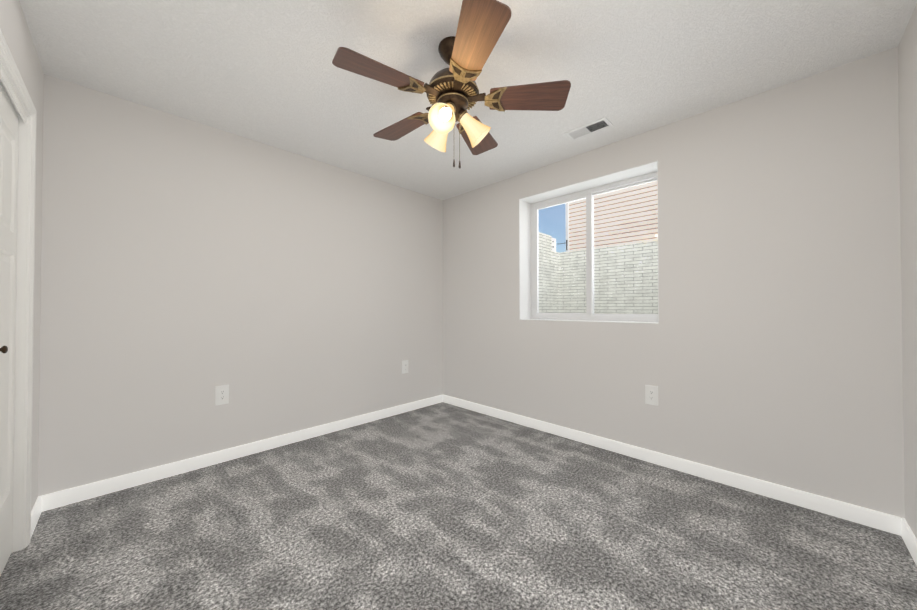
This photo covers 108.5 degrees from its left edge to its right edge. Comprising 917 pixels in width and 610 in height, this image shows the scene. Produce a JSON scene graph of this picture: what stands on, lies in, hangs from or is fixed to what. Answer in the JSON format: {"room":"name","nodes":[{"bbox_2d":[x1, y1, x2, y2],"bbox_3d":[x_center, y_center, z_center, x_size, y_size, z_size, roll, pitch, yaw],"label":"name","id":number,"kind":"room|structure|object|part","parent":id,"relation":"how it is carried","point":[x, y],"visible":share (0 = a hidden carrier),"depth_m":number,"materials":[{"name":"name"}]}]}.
{"room":"empty bedroom","nodes":[
{"label":"empty bedroom","id":0,"kind":"room"},
{"bbox_2d":[0,0,43,510],"bbox_3d":[-1.167,-0.090,0.615,3.363,2.440,0.120,-1,-1,45],"label":"wall","id":1,"kind":"structure","parent":0,"point":[14,28],"depth_m":1.72,"materials":[{"name":"paint"}]},
{"bbox_2d":[0,83,18,575],"bbox_3d":[-1.536,0.119,1.024,1.437,2.008,0.071,-1,-1,45],"label":"closet door","id":2,"kind":"structure","parent":1,"relation":"in","point":[9,119],"depth_m":1.43,"materials":[{"name":"white wood"}]},
{"bbox_2d":[0,58,28,552],"bbox_3d":[-1.560,0.111,1.000,1.480,2.047,0.120,-1,-1,45],"label":"door frame","id":3,"kind":"structure","parent":1,"relation":"attached to","point":[21,271],"depth_m":1.54,"materials":[{"name":"white wood"}]},
{"bbox_2d":[0,29,36,548],"bbox_3d":[-1.512,0.088,1.049,1.574,2.094,0.018,-1,-1,45],"label":"trim","id":4,"kind":"structure","parent":1,"relation":"attached to","point":[10,65],"depth_m":1.56,"materials":[{"name":"white wood"}]},
{"bbox_2d":[31,494,46,536],"bbox_3d":[-2.185,1.100,1.698,0.310,0.085,0.014,-1,-1,45],"label":"baseboard","id":5,"kind":"structure","parent":1,"relation":"attached to","point":[40,505],"depth_m":1.76,"materials":[{"name":"white wood"}]},
{"bbox_2d":[38,74,442,495],"bbox_3d":[-1.242,-0.064,3.020,0.120,2.440,3.443,-1,-1,45],"label":"wall","id":6,"kind":"structure","parent":0,"point":[187,266],"depth_m":2.36,"materials":[{"name":"paint"}]},
{"bbox_2d":[215,385,228,405],"bbox_3d":[-1.734,0.660,2.422,0.008,0.139,0.083,-1,-1,45],"label":"electrical outlet","id":7,"kind":"object","parent":6,"relation":"attached to","point":[221,394],"visible":1,"depth_m":2.42,"materials":[{"name":"white plastic"}]},
{"bbox_2d":[47,395,442,509],"bbox_3d":[-1.266,1.113,2.887,0.014,0.085,3.000,-1,-1,45],"label":"baseboard","id":8,"kind":"structure","parent":6,"relation":"attached to","point":[88,491],"depth_m":2.36,"materials":[{"name":"white wood"}]},
{"bbox_2d":[402,360,407,373],"bbox_3d":[-0.578,0.673,3.595,0.008,0.139,0.083,-1,-1,45],"label":"electrical outlet","id":9,"kind":"object","parent":6,"relation":"attached to","point":[404,366],"visible":1,"depth_m":3.59,"materials":[{"name":"white plastic"}]},
{"bbox_2d":[0,402,916,609],"bbox_3d":[-0.002,1.193,1.784,3.603,0.100,3.443,-1,-1,45],"label":"floor","id":10,"kind":"structure","parent":0,"point":[442,506],"depth_m":1.61,"materials":[{"name":"carpet"}]},
{"bbox_2d":[19,0,916,199],"bbox_3d":[-0.002,-1.347,1.812,3.603,0.100,3.443,-1,-1,45],"label":"ceiling","id":11,"kind":"structure","parent":0,"point":[267,72],"depth_m":1.76,"materials":[{"name":"white paint"}]},
{"bbox_2d":[332,0,570,167],"bbox_3d":[-0.054,-0.986,1.676,1.088,0.625,1.114,-1,-1,45],"label":"ceiling fan","id":12,"kind":"object","parent":11,"relation":"hanging from","point":[452,93],"visible":1,"depth_m":1.57,"materials":[{"name":"brown wood"}]},
{"bbox_2d":[564,117,612,140],"bbox_3d":[0.952,-1.286,2.425,0.305,0.008,0.150,-1,-1,45],"label":"ceiling vent","id":13,"kind":"object","parent":11,"relation":"in","point":[603,123],"visible":1,"depth_m":2.42,"materials":[{"name":"white metal"}]},
{"bbox_2d":[443,47,904,517],"bbox_3d":[1.108,-0.065,2.925,3.363,2.440,0.280,-1,-1,45],"label":"wall","id":14,"kind":"structure","parent":0,"point":[768,348],"depth_m":2.06,"materials":[{"name":"paint"}]},
{"bbox_2d":[519,161,658,323],"bbox_3d":[1.119,-0.452,2.914,1.200,1.186,0.277,-1,-1,45],"label":"window","id":15,"kind":"structure","parent":14,"relation":"in","point":[588,195],"depth_m":2.98,"materials":[{"name":"white plastic"}]},
{"bbox_3d":[1.094,-0.452,2.889,1.200,1.186,0.207,-1,-1,45],"label":"window jamb and sill liner","id":16,"kind":"part","parent":15,"relation":"part of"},
{"bbox_2d":[645,385,657,405],"bbox_3d":[1.412,0.660,2.416,0.083,0.139,0.008,-1,-1,45],"label":"electrical outlet","id":17,"kind":"object","parent":14,"relation":"attached to","point":[651,395],"visible":1,"depth_m":2.41,"materials":[{"name":"white plastic"}]},
{"bbox_2d":[443,395,894,533],"bbox_3d":[1.005,1.112,2.807,3.363,0.085,0.014,-1,-1,45],"label":"baseboard","id":18,"kind":"structure","parent":14,"relation":"attached to","point":[857,514],"depth_m":2.15,"materials":[{"name":"white wood"}]},
{"bbox_2d":[898,4,916,538],"bbox_3d":[1.239,-0.090,0.576,0.120,2.440,3.443,-1,-1,45],"label":"wall","id":19,"kind":"structure","parent":0,"point":[907,64],"depth_m":1.54,"materials":[{"name":"paint"}]},
{"bbox_2d":[895,516,916,565],"bbox_3d":[1.119,1.087,0.538,0.014,0.085,3.000,-1,-1,45],"label":"baseboard","id":20,"kind":"structure","parent":19,"relation":"attached to","point":[896,525],"depth_m":1.56,"materials":[{"name":"white wood"}]},
{"label":"outside","id":21,"kind":"structure","parent":0,"visible":0},
{"bbox_2d":[539,232,657,313],"bbox_3d":[1.736,0.131,3.413,2.330,2.060,1.240,-1,-1,45],"label":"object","id":22,"kind":"object","parent":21,"point":[580,285],"depth_m":3.99,"materials":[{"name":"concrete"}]},
{"bbox_2d":[560,181,657,251],"bbox_3d":[5.922,-2.828,4.439,9.860,8.000,0.250,-1,-1,45],"label":"house siding","id":23,"kind":"structure","parent":21,"point":[621,227],"depth_m":6.88,"materials":[{"name":"pink"}]}
]}

